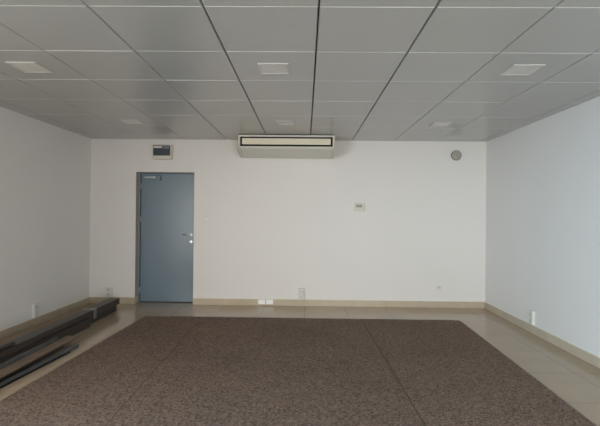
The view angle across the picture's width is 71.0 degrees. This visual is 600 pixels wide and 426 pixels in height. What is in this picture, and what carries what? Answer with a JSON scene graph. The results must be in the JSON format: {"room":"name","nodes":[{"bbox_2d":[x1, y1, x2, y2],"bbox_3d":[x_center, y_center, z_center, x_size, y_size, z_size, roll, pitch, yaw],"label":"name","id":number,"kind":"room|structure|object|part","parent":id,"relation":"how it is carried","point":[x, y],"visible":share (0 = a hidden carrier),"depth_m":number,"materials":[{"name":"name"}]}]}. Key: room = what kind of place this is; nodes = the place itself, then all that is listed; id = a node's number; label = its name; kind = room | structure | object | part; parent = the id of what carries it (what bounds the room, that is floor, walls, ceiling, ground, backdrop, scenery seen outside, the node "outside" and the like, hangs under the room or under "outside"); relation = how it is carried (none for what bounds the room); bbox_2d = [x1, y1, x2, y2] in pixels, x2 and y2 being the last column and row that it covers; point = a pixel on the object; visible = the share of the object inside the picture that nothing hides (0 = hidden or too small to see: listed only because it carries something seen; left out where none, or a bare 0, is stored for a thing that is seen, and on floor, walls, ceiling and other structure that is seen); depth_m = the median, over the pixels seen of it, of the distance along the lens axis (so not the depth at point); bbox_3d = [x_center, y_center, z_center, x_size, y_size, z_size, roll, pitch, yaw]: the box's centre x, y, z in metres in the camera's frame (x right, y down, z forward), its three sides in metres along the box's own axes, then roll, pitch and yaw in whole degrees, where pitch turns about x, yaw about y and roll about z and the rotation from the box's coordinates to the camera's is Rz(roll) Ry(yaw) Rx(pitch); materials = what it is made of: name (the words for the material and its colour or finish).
{"room":"empty office room","nodes":[
{"label":"empty office room","id":0,"kind":"room"},
{"bbox_2d":[0,107,90,329],"bbox_3d":[-3.453,0.060,2.226,0.200,2.684,8.763,1,0,1],"label":"wall","id":1,"kind":"structure","parent":0,"point":[45,168],"depth_m":5.36,"materials":[{"name":"white paint"}]},
{"bbox_2d":[32,303,38,317],"bbox_3d":[-3.307,1.220,5.254,0.038,0.168,0.095,1,0,1],"label":"wall socket","id":2,"kind":"object","parent":1,"relation":"attached to","point":[35,307],"visible":1,"depth_m":5.23,"materials":[{"name":"white plastic"}]},
{"bbox_2d":[0,296,89,339],"bbox_3d":[-3.360,1.350,2.221,0.012,0.106,8.761,1,0,1],"label":"baseboard","id":3,"kind":"structure","parent":1,"relation":"attached to","point":[4,333],"depth_m":5.39,"materials":[{"name":"beige tile"}]},
{"bbox_2d":[89,139,485,303],"bbox_3d":[-0.205,0.106,6.666,6.581,2.684,0.200,1,0,1],"label":"wall","id":4,"kind":"structure","parent":0,"point":[274,228],"depth_m":6.56,"materials":[{"name":"white paint"}]},
{"bbox_2d":[105,287,112,296],"bbox_3d":[-2.987,1.234,6.574,0.095,0.154,0.048,1,0,1],"label":"wall socket","id":5,"kind":"object","parent":4,"relation":"attached to","point":[108,290],"visible":1,"depth_m":6.55,"materials":[{"name":"white plastic"}]},
{"bbox_2d":[153,145,172,159],"bbox_3d":[-2.139,-0.945,6.544,0.290,0.223,0.100,1,0,1],"label":"switchboard","id":6,"kind":"object","parent":4,"relation":"attached to","point":[160,152],"visible":1,"depth_m":6.50,"materials":[{"name":"beige plastic"}]},
{"bbox_2d":[135,172,193,302],"bbox_3d":[-2.123,0.369,6.716,1.017,2.120,0.248,1,0,1],"label":"door","id":7,"kind":"structure","parent":4,"relation":"in","point":[164,234],"depth_m":6.72,"materials":[{"name":"blue paint"}]},
{"bbox_2d":[258,300,272,303],"bbox_3d":[-0.536,1.386,6.552,0.235,0.072,0.003,1,0,1],"label":"tape patch","id":8,"kind":"object","parent":4,"relation":"attached to","point":[259,301],"visible":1,"depth_m":6.55,"materials":[{"name":"white plastic"}]},
{"bbox_2d":[90,296,483,307],"bbox_3d":[-0.219,1.394,6.556,6.155,0.106,0.012,1,0,1],"label":"baseboard","id":9,"kind":"structure","parent":4,"relation":"attached to","point":[123,300],"depth_m":6.54,"materials":[{"name":"beige tile"}]},
{"bbox_2d":[299,288,303,298],"bbox_3d":[0.020,1.256,6.535,0.078,0.168,0.048,1,0,1],"label":"wall socket","id":10,"kind":"object","parent":4,"relation":"attached to","point":[301,290],"visible":1,"depth_m":6.51,"materials":[{"name":"white plastic"}]},
{"bbox_2d":[355,203,364,211],"bbox_3d":[0.927,-0.089,6.539,0.153,0.130,0.025,1,0,1],"label":"thermostat","id":11,"kind":"object","parent":4,"relation":"attached to","point":[358,206],"visible":1,"depth_m":6.53,"materials":[{"name":"beige plastic"}]},
{"bbox_2d":[436,285,441,289],"bbox_3d":[2.159,1.156,6.525,0.085,0.083,0.014,1,0,1],"label":"wall socket","id":12,"kind":"object","parent":4,"relation":"attached to","point":[438,287],"visible":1,"depth_m":6.52,"materials":[{"name":"white plastic"}]},
{"bbox_2d":[451,150,461,159],"bbox_3d":[2.425,-0.894,6.509,0.158,0.158,0.053,1,0,1],"label":"speaker","id":13,"kind":"object","parent":4,"relation":"attached to","point":[456,155],"depth_m":6.49,"materials":[{"name":"grey plastic"}]},
{"bbox_2d":[0,0,599,141],"bbox_3d":[-0.251,-1.201,2.189,6.181,0.100,8.763,1,0,1],"label":"ceiling","id":14,"kind":"structure","parent":0,"point":[360,70],"depth_m":3.24,"materials":[{"name":"metal"}]},
{"bbox_2d":[5,62,52,72],"bbox_3d":[-2.155,-1.162,3.357,0.236,0.010,0.236,1,0,1],"label":"recessed light","id":15,"kind":"object","parent":14,"relation":"in","point":[26,67],"visible":1,"depth_m":3.35,"materials":[{"name":"grey plastic"}]},
{"bbox_2d":[10,63,48,71],"bbox_3d":[-2.155,-1.163,3.357,0.202,0.004,0.202,1,0,1],"label":"diffuser","id":16,"kind":"object","parent":15,"relation":"attached to","point":[24,67],"depth_m":3.35,"materials":[{"name":"white"}]},
{"bbox_2d":[119,119,144,123],"bbox_3d":[-2.130,-1.155,5.332,0.236,0.010,0.236,1,0,1],"label":"recessed light","id":17,"kind":"object","parent":14,"relation":"in","point":[126,121],"visible":1,"depth_m":5.30,"materials":[{"name":"grey plastic"}]},
{"bbox_2d":[121,120,141,123],"bbox_3d":[-2.130,-1.157,5.332,0.202,0.004,0.202,1,0,1],"label":"diffuser","id":18,"kind":"object","parent":17,"relation":"attached to","point":[125,121],"depth_m":5.31,"materials":[{"name":"white"}]},
{"bbox_2d":[258,63,288,73],"bbox_3d":[-0.206,-1.143,3.332,0.236,0.010,0.236,1,0,1],"label":"recessed light","id":19,"kind":"object","parent":14,"relation":"in","point":[265,68],"visible":1,"depth_m":3.32,"materials":[{"name":"grey plastic"}]},
{"bbox_2d":[260,65,286,72],"bbox_3d":[-0.206,-1.144,3.332,0.202,0.004,0.202,1,0,1],"label":"diffuser","id":20,"kind":"object","parent":19,"relation":"attached to","point":[263,68],"depth_m":3.33,"materials":[{"name":"white plastic"}]},
{"bbox_2d":[276,121,294,124],"bbox_3d":[-0.180,-1.136,5.306,0.236,0.010,0.236,1,0,1],"label":"recessed light","id":21,"kind":"object","parent":14,"relation":"in","point":[277,122],"visible":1,"depth_m":5.28,"materials":[{"name":"grey plastic"}]},
{"bbox_2d":[278,122,293,124],"bbox_3d":[-0.180,-1.137,5.306,0.202,0.004,0.202,1,0,1],"label":"diffuser","id":22,"kind":"object","parent":21,"relation":"attached to","point":[279,123],"depth_m":5.33,"materials":[{"name":"white plastic"}]},
{"bbox_2d":[238,135,334,158],"bbox_3d":[-0.196,-0.991,6.315,1.415,0.294,0.462,1,0,1],"label":"air conditioner","id":23,"kind":"object","parent":14,"relation":"hanging from","point":[249,146],"visible":1,"depth_m":6.09,"materials":[{"name":"white plastic"}]},
{"bbox_3d":[-0.198,-1.116,6.096,1.355,0.024,0.022,1,0,1],"label":"rail","id":24,"kind":"part","parent":23,"relation":"part of","materials":[{"name":"white plastic"}]},
{"bbox_3d":[-0.199,-0.955,6.095,1.355,0.018,0.022,1,0,1],"label":"rail","id":25,"kind":"part","parent":23,"relation":"part of","materials":[{"name":"white plastic"}]},
{"bbox_3d":[-0.196,-0.987,6.321,1.345,0.277,0.450,1,0,1],"label":"casing","id":26,"kind":"part","parent":23,"relation":"part of","materials":[{"name":"white plastic"}]},
{"bbox_2d":[429,122,452,125],"bbox_3d":[1.770,-1.117,5.281,0.236,0.010,0.236,1,0,1],"label":"recessed light","id":27,"kind":"object","parent":14,"relation":"in","point":[433,123],"visible":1,"depth_m":5.26,"materials":[{"name":"grey plastic"}]},
{"bbox_2d":[431,123,449,125],"bbox_3d":[1.770,-1.118,5.281,0.202,0.004,0.202,1,0,1],"label":"diffuser","id":28,"kind":"object","parent":27,"relation":"attached to","point":[433,124],"depth_m":5.30,"materials":[{"name":"white metal"}]},
{"bbox_2d":[500,64,544,75],"bbox_3d":[1.744,-1.124,3.306,0.236,0.010,0.236,1,0,1],"label":"recessed light","id":29,"kind":"object","parent":14,"relation":"in","point":[516,69],"visible":1,"depth_m":3.29,"materials":[{"name":"grey"}]},
{"bbox_2d":[505,66,540,74],"bbox_3d":[1.744,-1.125,3.306,0.202,0.004,0.202,1,0,1],"label":"diffuser","id":30,"kind":"object","parent":29,"relation":"attached to","point":[513,70],"depth_m":3.31,"materials":[{"name":"white"}]},
{"bbox_2d":[0,302,599,425],"bbox_3d":[-0.274,1.484,2.381,6.581,0.100,9.563,1,0,1],"label":"floor","id":31,"kind":"structure","parent":0,"point":[576,381],"depth_m":5.14,"materials":[{"name":"beige tile"}]},
{"bbox_2d":[0,337,58,368],"bbox_3d":[-2.606,1.364,3.054,0.044,0.098,2.850,1,0,1],"label":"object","id":32,"kind":"object","parent":31,"relation":"on","point":[20,356],"visible":0.42,"depth_m":3.98,"materials":[{"name":"grey metal"}]},
{"bbox_2d":[0,345,63,380],"bbox_3d":[-2.535,1.383,3.029,0.058,0.060,2.800,1,0,1],"label":"channel","id":33,"kind":"object","parent":31,"relation":"on","point":[62,346],"visible":0.25,"depth_m":3.92,"materials":[{"name":"black metal"}]},
{"bbox_2d":[0,335,77,378],"bbox_3d":[-2.512,1.344,3.113,0.123,0.018,2.970,1,0,1],"label":"board","id":34,"kind":"object","parent":33,"relation":"on","point":[43,351],"visible":1,"depth_m":3.94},
{"bbox_2d":[0,351,70,388],"bbox_3d":[-2.395,1.410,3.652,0.012,0.014,1.254,1,0,5],"label":"metal rail","id":35,"kind":"object","parent":31,"relation":"on","point":[4,385],"visible":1,"depth_m":3.75,"materials":[{"name":"black metal"}]},
{"bbox_2d":[0,344,78,385],"bbox_3d":[-2.419,1.400,3.737,0.038,0.034,1.424,1,0,5],"label":"channel","id":36,"kind":"object","parent":31,"relation":"on","point":[73,347],"visible":1,"depth_m":3.84,"materials":[{"name":"grey metal"}]},
{"bbox_2d":[0,318,89,363],"bbox_3d":[-2.655,1.359,3.435,0.043,0.110,3.610,1,0,0],"label":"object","id":37,"kind":"object","parent":31,"relation":"on","point":[83,324],"visible":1,"depth_m":4.66,"materials":[{"name":"black"}]},
{"bbox_2d":[0,316,201,425],"bbox_3d":[-1.776,1.417,3.353,1.072,0.008,4.868,1,0,1],"label":"carpet","id":38,"kind":"object","parent":31,"relation":"on","point":[89,389],"visible":1,"depth_m":3.56,"materials":[{"name":"brown carpet"}]},
{"bbox_2d":[90,305,116,323],"bbox_3d":[-2.751,1.371,3.876,0.127,0.085,4.490,1,0,0],"label":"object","id":39,"kind":"object","parent":31,"relation":"on","point":[113,309],"visible":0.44,"depth_m":5.72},
{"bbox_2d":[0,298,119,358],"bbox_3d":[-2.747,1.286,3.887,0.136,0.085,4.610,1,0,1],"label":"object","id":40,"kind":"object","parent":39,"relation":"on","point":[39,334],"visible":0.89,"depth_m":4.63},
{"bbox_2d":[0,341,14,350],"bbox_3d":[-2.708,1.221,2.791,0.039,0.036,2.320,1,0,0],"label":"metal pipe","id":41,"kind":"object","parent":40,"relation":"on","point":[12,343],"visible":1,"depth_m":3.85,"materials":[{"name":"grey metal"}]},
{"bbox_2d":[82,308,96,318],"bbox_3d":[-2.732,1.303,5.441,0.163,0.123,0.080,1,0,1],"label":"band","id":42,"kind":"object","parent":40,"relation":"attached to","point":[93,309],"visible":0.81,"depth_m":5.43,"materials":[{"name":"grey"}]},
{"bbox_2d":[106,317,424,425],"bbox_3d":[-0.242,1.432,3.331,2.254,0.008,4.864,1,0,1],"label":"carpet","id":43,"kind":"object","parent":31,"relation":"on","point":[225,371],"visible":1,"depth_m":3.57,"materials":[{"name":"brown carpet"}]},
{"bbox_2d":[361,319,595,425],"bbox_3d":[1.470,1.448,3.303,1.334,0.010,4.853,1,0,1],"label":"carpet","id":44,"kind":"object","parent":31,"relation":"on","point":[451,375],"visible":1,"depth_m":3.63,"materials":[{"name":"brown carpet"}]},
{"bbox_2d":[485,96,599,356],"bbox_3d":[2.927,0.122,2.143,0.200,2.684,8.763,1,0,1],"label":"wall","id":45,"kind":"structure","parent":0,"point":[542,252],"depth_m":4.80,"materials":[{"name":"white paint"}]},
{"bbox_2d":[529,310,534,324],"bbox_3d":[2.836,1.280,5.145,0.038,0.168,0.085,1,0,1],"label":"wall socket","id":46,"kind":"object","parent":45,"relation":"attached to","point":[531,313],"visible":1,"depth_m":5.12,"materials":[{"name":"white plastic"}]},
{"bbox_2d":[484,301,599,368],"bbox_3d":[2.808,1.410,2.141,0.012,0.106,8.761,1,0,1],"label":"baseboard","id":47,"kind":"structure","parent":45,"relation":"attached to","point":[589,357],"depth_m":4.78,"materials":[{"name":"beige tile"}]}
]}

